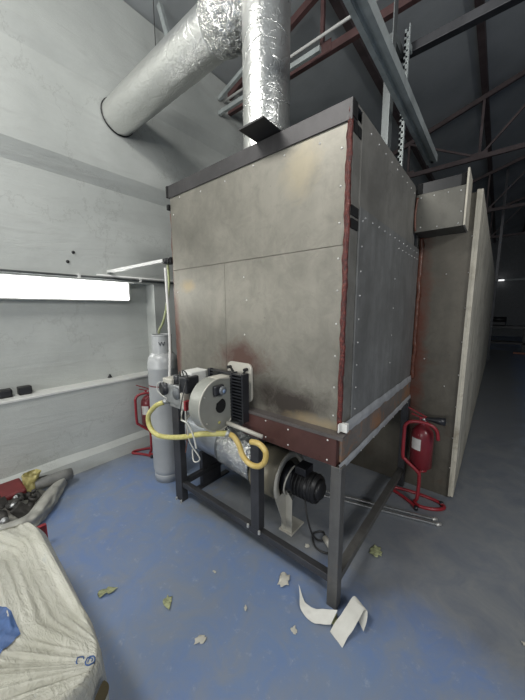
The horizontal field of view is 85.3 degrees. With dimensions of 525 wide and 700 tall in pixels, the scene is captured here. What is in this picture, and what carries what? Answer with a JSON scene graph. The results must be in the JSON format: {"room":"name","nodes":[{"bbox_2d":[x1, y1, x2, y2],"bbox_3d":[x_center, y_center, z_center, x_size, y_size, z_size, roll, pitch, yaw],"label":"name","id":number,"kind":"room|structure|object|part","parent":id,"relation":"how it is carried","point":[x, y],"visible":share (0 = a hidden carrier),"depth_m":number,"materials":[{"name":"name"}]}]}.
{"room":"factory workshop","nodes":[
{"label":"factory workshop","id":0,"kind":"room"},
{"bbox_2d":[0,0,242,479],"bbox_3d":[2.123,-1.716,7.441,0.670,4.250,26.000,6,11,39],"label":"wall","id":1,"kind":"structure","parent":0,"point":[69,182],"depth_m":2.54,"materials":[{"name":"white paint"}]},
{"bbox_2d":[0,276,130,300],"bbox_3d":[-3.739,-0.202,0.268,0.105,0.183,7.250,6,11,39],"label":"window","id":2,"kind":"structure","parent":1,"relation":"in","point":[11,287],"depth_m":2.53,"materials":[{"name":"white"}]},
{"bbox_2d":[0,371,147,404],"bbox_3d":[-3.637,0.680,0.464,0.212,0.020,7.480,6,11,39],"label":"trim","id":3,"kind":"structure","parent":1,"relation":"attached to","point":[67,388],"depth_m":2.64,"materials":[{"name":"white paint"}]},
{"bbox_2d":[0,388,12,398],"bbox_3d":[-2.121,0.358,2.343,0.083,0.066,0.090,6,11,39],"label":"box","id":4,"kind":"object","parent":3,"relation":"on","point":[4,393],"visible":1,"depth_m":2.32,"materials":[{"name":"black paint"}]},
{"bbox_2d":[17,385,32,394],"bbox_3d":[-2.038,0.343,2.442,0.083,0.066,0.090,6,11,39],"label":"box","id":5,"kind":"object","parent":3,"relation":"on","point":[26,389],"visible":1,"depth_m":2.42,"materials":[{"name":"black paint"}]},
{"bbox_2d":[0,269,173,283],"bbox_3d":[-3.009,-0.426,0.904,0.034,0.049,9.200,6,11,39],"label":"conduit","id":6,"kind":"object","parent":1,"relation":"attached to","point":[108,277],"visible":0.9,"depth_m":2.67,"materials":[{"name":"grey metal"}]},
{"bbox_2d":[0,415,188,483],"bbox_3d":[-1.462,1.010,2.971,0.075,0.182,14.000,6,11,39],"label":"baseboard","id":7,"kind":"structure","parent":1,"relation":"attached to","point":[79,462],"depth_m":2.76,"materials":[{"name":"white paint"}]},
{"bbox_2d":[107,258,172,272],"bbox_3d":[-1.076,-0.698,2.411,1.074,0.043,0.080,6,11,39],"label":"bar","id":8,"kind":"object","parent":1,"relation":"attached to","point":[165,260],"visible":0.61,"depth_m":2.33,"materials":[{"name":"white paint"}]},
{"bbox_2d":[158,264,169,333],"bbox_3d":[-0.793,-0.401,2.285,0.034,0.559,0.280,-7,11,-40],"label":"hose","id":9,"kind":"object","parent":8,"relation":"attached to","point":[168,270],"visible":0.81,"depth_m":2.23,"materials":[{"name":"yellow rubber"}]},
{"bbox_2d":[218,67,241,100],"bbox_3d":[-0.211,-3.126,3.178,0.833,0.283,0.035,6,11,39],"label":"brace","id":10,"kind":"object","parent":1,"relation":"attached to","point":[238,75],"visible":0.36,"depth_m":3.31,"materials":[{"name":"grey metal"}]},
{"bbox_2d":[218,45,320,115],"bbox_3d":[0.002,-2.825,3.045,1.370,0.045,0.035,6,11,39],"label":"brace","id":11,"kind":"object","parent":1,"relation":"attached to","point":[315,51],"visible":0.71,"depth_m":2.77,"materials":[{"name":"grey metal"}]},
{"bbox_2d":[222,0,377,102],"bbox_3d":[0.879,-2.908,2.409,3.530,0.028,0.028,6,11,39],"label":"ceiling pipe","id":12,"kind":"object","parent":1,"relation":"attached to","point":[347,18],"visible":0.52,"depth_m":2.72,"materials":[{"name":"white metal"}]},
{"bbox_2d":[227,0,420,115],"bbox_3d":[5.234,-3.536,-1.177,14.740,2.444,0.055,6,11,39],"label":"roof truss","id":13,"kind":"object","parent":1,"relation":"attached to","point":[328,48],"visible":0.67,"depth_m":2.74,"materials":[{"name":"red metal"}]},
{"bbox_3d":[0.582,-3.172,2.747,0.035,0.567,0.035,6,11,39],"label":"post","id":14,"kind":"part","parent":13,"relation":"part of","materials":[{"name":"red metal"}]},
{"bbox_2d":[392,69,524,177],"bbox_3d":[7.394,-3.921,1.421,14.740,2.444,0.055,6,11,39],"label":"roof truss","id":15,"kind":"object","parent":1,"relation":"attached to","point":[480,155],"visible":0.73,"depth_m":4.68,"materials":[{"name":"brown metal"}]},
{"bbox_3d":[2.742,-3.556,5.345,0.035,0.567,0.035,6,11,39],"label":"post","id":16,"kind":"part","parent":15,"relation":"part of","materials":[{"name":"brown metal"}]},
{"bbox_3d":[3.575,-3.622,4.642,0.035,0.891,0.035,6,11,39],"label":"post","id":17,"kind":"part","parent":15,"relation":"part of","materials":[{"name":"brown metal"}]},
{"bbox_2d":[473,155,524,211],"bbox_3d":[9.553,-4.305,4.018,14.740,2.444,0.055,6,11,39],"label":"roof truss","id":18,"kind":"object","parent":1,"relation":"attached to","point":[489,209],"visible":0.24,"depth_m":7.08,"materials":[{"name":"brown metal"}]},
{"bbox_3d":[5.735,-4.006,7.240,0.035,0.891,0.035,6,11,39],"label":"post","id":19,"kind":"part","parent":18,"relation":"part of","materials":[{"name":"brown metal"}]},
{"bbox_2d":[487,196,524,238],"bbox_3d":[11.840,-4.713,6.769,14.740,2.444,0.055,6,11,39],"label":"roof truss","id":20,"kind":"object","parent":1,"relation":"attached to","point":[522,198],"visible":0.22,"depth_m":9.67,"materials":[{"name":"brown metal"}]},
{"bbox_2d":[40,335,524,699],"bbox_3d":[7.897,1.117,3.060,15.600,0.150,26.000,6,11,39],"label":"floor","id":21,"kind":"structure","parent":0,"point":[444,604],"depth_m":1.59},
{"bbox_2d":[0,475,67,529],"bbox_3d":[-1.819,1.157,2.079,0.611,0.121,0.853,6,11,39],"label":"sack","id":22,"kind":"object","parent":21,"relation":"on","point":[44,505],"visible":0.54,"depth_m":2.08,"materials":[{"name":"grey fabric"}]},
{"bbox_2d":[0,510,8,523],"bbox_3d":[-1.760,1.147,1.929,0.159,0.084,0.072,6,11,39],"label":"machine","id":23,"kind":"object","parent":22,"relation":"in","point":[4,518],"visible":0.97,"depth_m":1.90,"materials":[{"name":"metal"}]},
{"bbox_2d":[0,496,8,509],"bbox_3d":[-1.869,1.089,2.037,0.075,0.096,0.056,1,8,9],"label":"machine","id":24,"kind":"object","parent":22,"relation":"in","point":[3,501],"visible":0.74,"depth_m":2.03,"materials":[{"name":"black metal"}]},
{"bbox_2d":[0,478,26,499],"bbox_3d":[-1.940,1.071,2.167,0.240,0.045,0.190,6,11,39],"label":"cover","id":25,"kind":"object","parent":22,"relation":"on","point":[8,489],"visible":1,"depth_m":2.16,"materials":[{"name":"red fabric"}]},
{"bbox_2d":[5,495,24,510],"bbox_3d":[-1.788,1.104,2.060,0.108,0.091,0.059,-7,10,-38],"label":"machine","id":26,"kind":"object","parent":22,"relation":"in","point":[20,498],"visible":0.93,"depth_m":2.04,"materials":[{"name":"black metal"}]},
{"bbox_2d":[9,501,31,517],"bbox_3d":[-1.719,1.131,2.020,0.110,0.125,0.073,-3,9,-21],"label":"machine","id":27,"kind":"object","parent":22,"relation":"on","point":[20,509],"visible":0.91,"depth_m":2.00,"materials":[{"name":"metal"}]},
{"bbox_2d":[13,491,31,499],"bbox_3d":[-1.805,1.103,2.136,0.058,0.102,0.137,-1,8,-3],"label":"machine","id":28,"kind":"object","parent":22,"relation":"in","point":[26,495],"visible":0.67,"depth_m":2.14,"materials":[{"name":"metal"}]},
{"bbox_2d":[21,469,40,491],"bbox_3d":[-1.840,1.048,2.277,0.128,0.139,0.132,6,11,39],"label":"film","id":29,"kind":"object","parent":22,"relation":"in","point":[29,478],"visible":0.78,"depth_m":2.24,"materials":[{"name":"yellow plastic"}]},
{"bbox_2d":[26,494,37,507],"bbox_3d":[-1.709,1.122,2.107,0.064,0.101,0.086,6,11,39],"label":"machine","id":30,"kind":"object","parent":22,"relation":"in","point":[32,499],"visible":0.82,"depth_m":2.10,"materials":[{"name":"black metal"}]},
{"bbox_2d":[31,489,41,498],"bbox_3d":[-1.714,1.120,2.174,0.091,0.123,0.059,-2,8,-12],"label":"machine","id":31,"kind":"object","parent":22,"relation":"in","point":[33,491],"visible":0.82,"depth_m":2.17,"materials":[{"name":"black metal"}]},
{"bbox_2d":[35,468,73,489],"bbox_3d":[-1.736,1.077,2.371,0.100,0.118,0.268,5,10,33],"label":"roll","id":32,"kind":"object","parent":22,"relation":"on","point":[46,481],"visible":0.78,"depth_m":2.34,"materials":[{"name":"grey fabric"}]},
{"bbox_2d":[37,523,47,536],"bbox_3d":[-1.523,1.205,1.649,0.025,0.155,0.458,6,11,39],"label":"board","id":33,"kind":"object","parent":21,"relation":"on","point":[43,527],"visible":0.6,"depth_m":1.80,"materials":[{"name":"red"}]},
{"bbox_2d":[0,522,108,699],"bbox_3d":[-1.235,1.175,0.815,1.056,0.445,1.186,6,11,39],"label":"sack","id":34,"kind":"object","parent":21,"relation":"on","point":[50,649],"visible":1,"depth_m":0.98,"materials":[{"name":"white fabric"}]},
{"bbox_2d":[0,606,20,653],"bbox_3d":[-1.048,0.942,0.994,0.450,0.035,0.240,6,11,39],"label":"print","id":35,"kind":"object","parent":34,"relation":"attached to","point":[10,616],"depth_m":0.97},
{"bbox_2d":[97,586,117,597],"bbox_3d":[-0.831,1.290,1.529,0.096,0.007,0.050,-6,10,-34],"label":"dry leaf","id":36,"kind":"object","parent":21,"relation":"on","point":[108,589],"visible":1,"depth_m":1.52,"materials":[{"name":"beige plant"}]},
{"bbox_2d":[131,392,152,457],"bbox_3d":[-1.170,0.751,2.952,0.388,0.678,0.232,-4,9,-23],"label":"stand","id":37,"kind":"object","parent":21,"relation":"on","point":[134,452],"visible":0.67,"depth_m":2.91,"materials":[{"name":"red metal"}]},
{"bbox_2d":[136,385,149,426],"bbox_3d":[-1.176,0.578,2.988,0.254,0.466,0.155,-4,9,-23],"label":"fire extinguisher","id":38,"kind":"object","parent":37,"relation":"on","point":[145,402],"visible":0.32,"depth_m":2.92,"materials":[{"name":"metal"}]},
{"bbox_2d":[147,333,177,482],"bbox_3d":[-0.852,0.505,2.501,0.256,1.291,0.256,-4,9,-25],"label":"gas cylinder","id":39,"kind":"object","parent":21,"relation":"on","point":[158,360],"visible":0.77,"depth_m":2.39,"materials":[{"name":"paint"}]},
{"bbox_2d":[163,594,171,608],"bbox_3d":[-0.491,1.298,1.470,0.047,0.009,0.085,0,8,0],"label":"dry leaf","id":40,"kind":"object","parent":21,"relation":"on","point":[167,601],"visible":1,"depth_m":1.47,"materials":[{"name":"beige plant"}]},
{"bbox_2d":[194,635,205,643],"bbox_3d":[-0.284,1.322,1.302,0.057,0.009,0.033,-2,8,-10],"label":"paper scrap","id":41,"kind":"object","parent":21,"relation":"on","point":[201,638],"visible":1,"depth_m":1.30,"materials":[{"name":"white paper"}]},
{"bbox_2d":[185,415,268,488],"bbox_3d":[-0.278,0.861,2.319,0.768,0.635,0.400,6,11,39],"label":"pipe","id":42,"kind":"object","parent":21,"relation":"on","point":[224,450],"visible":0.42,"depth_m":2.16,"materials":[{"name":"silver metal"}]},
{"bbox_2d":[277,572,289,586],"bbox_3d":[0.122,1.277,1.581,0.062,0.008,0.096,3,9,20],"label":"paper scrap","id":43,"kind":"object","parent":21,"relation":"on","point":[283,579],"visible":1,"depth_m":1.58,"materials":[{"name":"white paper"}]},
{"bbox_2d":[248,443,325,541],"bbox_3d":[0.203,0.959,1.933,0.505,0.548,0.356,6,11,39],"label":"centrifugal blower","id":44,"kind":"object","parent":21,"relation":"on","point":[287,475],"visible":0.98,"depth_m":1.85,"materials":[{"name":"beige metal"}]},
{"bbox_3d":[0.303,0.875,1.837,0.185,0.170,0.170,6,11,39],"label":"motor","id":45,"kind":"part","parent":44,"relation":"part of","materials":[{"name":"black paint"}]},
{"bbox_2d":[290,625,296,634],"bbox_3d":[0.150,1.317,1.337,0.030,0.006,0.035,-4,9,-25],"label":"paper scrap","id":46,"kind":"object","parent":21,"relation":"on","point":[293,629],"visible":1,"depth_m":1.34,"materials":[{"name":"white paper"}]},
{"bbox_2d":[166,96,424,609],"bbox_3d":[0.252,0.009,2.184,1.392,2.356,1.482,6,11,39],"label":"oven","id":47,"kind":"object","parent":21,"relation":"on","point":[296,258],"visible":0.95,"depth_m":1.52,"materials":[{"name":"grey metal"}]},
{"bbox_2d":[164,268,170,375],"bbox_3d":[-0.670,-0.148,2.000,0.049,0.875,0.323,-3,9,-18],"label":"conduit","id":48,"kind":"object","parent":47,"relation":"attached to","point":[165,269],"visible":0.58,"depth_m":2.12,"materials":[{"name":"white plastic"}]},
{"bbox_2d":[172,388,180,399],"bbox_3d":[-0.530,0.272,1.767,0.072,0.072,0.020,6,11,39],"label":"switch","id":49,"kind":"object","parent":47,"relation":"attached to","point":[175,391],"depth_m":1.76,"materials":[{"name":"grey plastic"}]},
{"bbox_3d":[-0.645,0.738,2.220,0.086,0.910,0.054,6,11,39],"label":"leg","id":50,"kind":"part","parent":47,"relation":"part of","materials":[{"name":"metal"}]},
{"bbox_2d":[100,0,290,148],"bbox_3d":[-0.591,-1.867,2.115,1.879,1.406,0.388,6,11,39],"label":"duct","id":51,"kind":"object","parent":47,"relation":"on","point":[212,33],"visible":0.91,"depth_m":1.73,"materials":[{"name":"silver metal"}]},
{"bbox_3d":[-0.432,-0.124,1.955,0.534,0.859,0.012,6,11,39],"label":"panel","id":52,"kind":"part","parent":47,"relation":"part of","materials":[{"name":"grey metal"}]},
{"bbox_3d":[-0.217,0.973,2.749,0.040,0.040,1.250,6,11,39],"label":"rail","id":53,"kind":"part","parent":47,"relation":"part of","materials":[{"name":"metal"}]},
{"bbox_2d":[146,401,268,468],"bbox_3d":[-0.401,0.496,1.729,1.014,0.260,0.095,5,10,32],"label":"hose","id":54,"kind":"object","parent":47,"relation":"attached to","point":[228,433],"visible":0.98,"depth_m":1.60,"materials":[{"name":"rubber"}]},
{"bbox_2d":[156,361,262,462],"bbox_3d":[-0.349,0.389,1.736,0.768,0.624,0.332,6,11,39],"label":"gas burner","id":55,"kind":"object","parent":47,"relation":"attached to","point":[214,399],"visible":1,"depth_m":1.65,"materials":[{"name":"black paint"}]},
{"bbox_3d":[-0.219,0.225,1.580,0.016,0.048,0.048,6,11,39],"label":"sight glass","id":56,"kind":"part","parent":55,"relation":"part of","materials":[{"name":"grey plastic"}]},
{"bbox_3d":[-0.137,0.191,1.737,0.200,0.235,0.016,6,11,39],"label":"mounting plate","id":57,"kind":"part","parent":55,"relation":"part of","materials":[{"name":"metal"}]},
{"bbox_3d":[-0.134,1.102,1.848,1.235,0.040,0.040,6,11,39],"label":"rail","id":58,"kind":"part","parent":47,"relation":"part of","materials":[{"name":"metal"}]},
{"bbox_3d":[-0.031,0.798,1.718,0.065,0.599,0.054,6,11,39],"label":"leg","id":59,"kind":"part","parent":47,"relation":"part of","materials":[{"name":"metal"}]},
{"bbox_3d":[-0.139,-0.759,1.617,1.299,0.489,0.012,6,11,39],"label":"panel","id":60,"kind":"part","parent":47,"relation":"part of","materials":[{"name":"grey metal"}]},
{"bbox_3d":[-0.004,-1.061,1.384,0.150,0.008,0.165,6,11,39],"label":"flange plate","id":61,"kind":"part","parent":47,"relation":"part of","materials":[{"name":"black paint"}]},
{"bbox_3d":[-0.129,-1.041,1.587,1.324,0.081,0.058,6,11,39],"label":"trim","id":62,"kind":"part","parent":47,"relation":"part of","materials":[{"name":"metal"}]},
{"bbox_3d":[0.071,-0.067,1.546,0.763,0.859,0.012,6,11,39],"label":"panel","id":63,"kind":"part","parent":47,"relation":"part of","materials":[{"name":"grey metal"}]},
{"bbox_3d":[0.143,0.379,1.507,0.615,0.018,0.056,6,11,39],"label":"ledge plate","id":64,"kind":"part","parent":47,"relation":"part of","materials":[{"name":"metal"}]},
{"bbox_3d":[0.363,0.924,1.409,0.054,0.764,0.054,6,11,39],"label":"leg","id":65,"kind":"part","parent":47,"relation":"part of","materials":[{"name":"metal"}]},
{"bbox_3d":[0.390,-0.292,1.312,0.044,1.370,0.088,6,11,39],"label":"corner post","id":66,"kind":"part","parent":47,"relation":"part of","materials":[{"name":"grey metal"}]},
{"bbox_3d":[0.241,-1.140,2.029,1.302,0.010,1.110,6,11,39],"label":"roof panel","id":67,"kind":"part","parent":47,"relation":"part of","materials":[{"name":"black metal"}]},
{"bbox_3d":[0.777,1.085,1.939,0.045,0.040,1.250,6,11,39],"label":"rail","id":68,"kind":"part","parent":47,"relation":"part of","materials":[{"name":"metal"}]},
{"bbox_3d":[0.794,0.390,1.858,0.012,0.140,1.345,6,11,39],"label":"skirt panel","id":69,"kind":"part","parent":47,"relation":"part of","materials":[{"name":"grey metal"}]},
{"bbox_3d":[0.827,-0.218,1.815,0.009,0.995,1.231,6,11,39],"label":"panel","id":70,"kind":"part","parent":47,"relation":"part of","materials":[{"name":"grey metal"}]},
{"bbox_3d":[0.749,-1.083,1.615,0.012,0.012,1.110,6,11,39],"label":"trim","id":71,"kind":"part","parent":47,"relation":"part of","materials":[{"name":"grey metal"}]},
{"bbox_3d":[0.766,-0.879,1.655,0.007,0.400,1.059,6,11,39],"label":"panel","id":72,"kind":"part","parent":47,"relation":"part of","materials":[{"name":"grey metal"}]},
{"bbox_2d":[381,0,402,149],"bbox_3d":[0.919,-1.985,2.014,0.061,1.655,0.240,6,11,39],"label":"upright","id":73,"kind":"object","parent":47,"relation":"on","point":[387,107],"visible":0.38,"depth_m":1.99,"materials":[{"name":"grey metal"}]},
{"bbox_2d":[399,0,524,62],"bbox_3d":[2.275,-3.177,0.907,3.530,2.390,0.060,6,11,39],"label":"crossbeam","id":74,"kind":"object","parent":73,"relation":"attached to","point":[491,8],"visible":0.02,"depth_m":1.85,"materials":[{"name":"grey metal"}]},
{"bbox_2d":[397,23,411,166],"bbox_3d":[0.968,-1.695,2.036,0.130,1.075,0.230,6,11,39],"label":"hanger","id":75,"kind":"object","parent":74,"relation":"hanging from","point":[407,41],"visible":0.44,"depth_m":2.01,"materials":[{"name":"metal"}]},
{"bbox_2d":[342,0,437,164],"bbox_3d":[0.645,-1.568,1.512,0.083,0.065,2.830,6,11,39],"label":"channel","id":76,"kind":"object","parent":75,"relation":"attached to","point":[366,16],"visible":1,"depth_m":1.57,"materials":[{"name":"grey metal"}]},
{"bbox_3d":[1.183,0.778,2.396,0.054,0.764,0.054,6,11,39],"label":"leg","id":77,"kind":"part","parent":47,"relation":"part of","materials":[{"name":"metal"}]},
{"bbox_3d":[0.687,-0.510,2.654,1.314,1.415,0.012,6,11,39],"label":"panel","id":78,"kind":"part","parent":47,"relation":"part of","materials":[{"name":"grey metal"}]},
{"bbox_2d":[299,586,336,624],"bbox_3d":[0.248,1.279,1.422,0.225,0.043,0.104,6,11,39],"label":"card","id":79,"kind":"object","parent":21,"relation":"on","point":[317,616],"visible":1,"depth_m":1.39,"materials":[{"name":"white paper"}]},
{"bbox_2d":[312,530,328,553],"bbox_3d":[0.389,1.228,1.825,0.134,0.036,0.201,-5,9,-28],"label":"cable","id":80,"kind":"object","parent":21,"relation":"on","point":[325,538],"visible":0.77,"depth_m":1.83,"materials":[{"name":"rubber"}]},
{"bbox_2d":[330,596,367,647],"bbox_3d":[0.417,1.282,1.343,0.191,0.074,0.102,-6,10,-35],"label":"folded card","id":81,"kind":"object","parent":21,"relation":"on","point":[354,612],"visible":1,"depth_m":1.35,"materials":[{"name":"white paper"}]},
{"bbox_2d":[369,544,381,556],"bbox_3d":[0.706,1.247,1.768,0.077,0.008,0.100,6,11,39],"label":"dry leaf","id":82,"kind":"object","parent":21,"relation":"on","point":[375,550],"visible":1,"depth_m":1.76,"materials":[{"name":"plant"}]},
{"bbox_2d":[325,490,437,520],"bbox_3d":[0.807,1.180,2.213,0.955,0.022,0.035,3,9,24],"label":"metal rod","id":83,"kind":"object","parent":21,"relation":"on","point":[327,491],"visible":0.65,"depth_m":2.13,"materials":[{"name":"metal"}]},
{"bbox_2d":[324,494,441,525],"bbox_3d":[0.787,1.187,2.165,0.990,0.022,0.035,3,9,23],"label":"metal rod","id":84,"kind":"object","parent":21,"relation":"on","point":[325,495],"visible":0.67,"depth_m":2.08,"materials":[{"name":"metal"}]},
{"bbox_2d":[343,167,494,496],"bbox_3d":[2.970,-0.478,5.407,1.995,2.375,7.511,6,11,39],"label":"tunnel","id":85,"kind":"object","parent":21,"relation":"on","point":[457,281],"visible":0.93,"depth_m":2.20,"materials":[{"name":"grey metal"}]},
{"bbox_3d":[1.207,-1.109,1.919,0.285,0.073,0.038,6,11,39],"label":"hood frame","id":86,"kind":"part","parent":85,"relation":"part of","materials":[{"name":"black paint"}]},
{"bbox_2d":[463,167,472,231],"bbox_3d":[1.372,-0.991,1.902,0.011,0.345,0.235,6,11,39],"label":"panel","id":87,"kind":"object","parent":85,"relation":"attached to","point":[468,180],"depth_m":1.85,"materials":[{"name":"grey metal"}]},
{"bbox_2d":[393,420,445,510],"bbox_3d":[1.204,0.853,2.180,0.388,0.678,0.232,5,10,30],"label":"stand","id":88,"kind":"object","parent":21,"relation":"on","point":[417,493],"visible":0.95,"depth_m":2.17,"materials":[{"name":"red metal"}]},
{"bbox_2d":[408,407,445,470],"bbox_3d":[1.249,0.683,2.196,0.254,0.466,0.155,5,10,30],"label":"fire extinguisher","id":89,"kind":"object","parent":88,"relation":"on","point":[422,436],"visible":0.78,"depth_m":2.15,"materials":[{"name":"metal"}]},
{"bbox_3d":[1.196,0.479,2.198,0.132,0.062,0.018,5,10,30],"label":"lever","id":90,"kind":"part","parent":89,"relation":"part of","materials":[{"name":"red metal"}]},
{"bbox_2d":[486,168,509,360],"bbox_3d":[6.405,-2.199,7.775,0.060,5.076,0.060,6,11,39],"label":"column","id":91,"kind":"structure","parent":21,"relation":"on","point":[508,169],"depth_m":7.72,"materials":[{"name":"metal"}]},
{"bbox_2d":[491,317,524,351],"bbox_3d":[8.253,-0.539,9.783,1.200,1.200,0.700,6,11,39],"label":"table","id":92,"kind":"object","parent":21,"relation":"on","point":[498,322],"visible":0.58,"depth_m":9.60,"materials":[{"name":"black paint"}]},
{"bbox_3d":[8.084,-1.044,9.783,0.450,0.200,0.200,6,11,39],"label":"motor","id":93,"kind":"part","parent":92,"relation":"part of","materials":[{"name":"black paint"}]},
{"bbox_2d":[491,340,524,344],"bbox_3d":[8.266,-0.271,9.812,1.130,0.060,0.600,6,11,39],"label":"shelf","id":94,"kind":"object","parent":92,"relation":"attached to","point":[522,342],"depth_m":9.60,"materials":[{"name":"black paint"}]},
{"bbox_3d":[8.507,-0.272,9.258,0.060,0.820,0.060,6,11,39],"label":"leg","id":95,"kind":"part","parent":92,"relation":"part of","materials":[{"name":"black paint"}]},
{"bbox_2d":[123,0,524,242],"bbox_3d":[7.953,-4.220,2.224,15.800,2.500,26.000,6,11,39],"label":"ceiling","id":96,"kind":"structure","parent":0,"point":[443,79],"depth_m":4.10,"materials":[{"name":"grey metal"}]},
{"bbox_2d":[153,0,155,45],"bbox_3d":[-0.937,-2.710,2.488,0.007,1.060,0.008,6,11,39],"label":"wire","id":97,"kind":"object","parent":96,"relation":"hanging from","point":[153,0],"visible":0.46,"depth_m":2.47,"materials":[{"name":"black metal"}]},
{"bbox_2d":[157,1,169,34],"bbox_3d":[-0.887,-2.953,2.627,0.222,0.515,0.035,6,11,39],"label":"brace","id":98,"kind":"object","parent":96,"relation":"attached to","point":[160,8],"visible":0.64,"depth_m":2.62,"materials":[{"name":"grey metal"}]},
{"bbox_2d":[329,0,434,181],"bbox_3d":[4.709,-4.276,7.660,0.080,0.100,21.200,6,11,39],"label":"roof beam","id":99,"kind":"structure","parent":96,"relation":"attached to","point":[338,6],"depth_m":3.67,"materials":[{"name":"brown metal"}]},
{"bbox_2d":[474,0,495,242],"bbox_3d":[6.971,-4.757,8.653,0.080,0.100,16.700,6,11,39],"label":"roof beam","id":100,"kind":"structure","parent":96,"relation":"attached to","point":[481,28],"depth_m":4.37,"materials":[{"name":"brown metal"}]},
{"bbox_2d":[491,234,524,336],"bbox_3d":[16.077,-3.682,12.433,15.600,6.600,0.200,6,11,39],"label":"wall","id":101,"kind":"structure","parent":0,"point":[510,295],"depth_m":14.91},
{"bbox_2d":[497,278,524,280],"bbox_3d":[16.144,-3.303,12.250,14.800,0.100,0.080,6,11,39],"label":"trim","id":102,"kind":"structure","parent":101,"relation":"attached to","point":[514,279],"depth_m":14.77,"materials":[{"name":"metal"}]}
]}

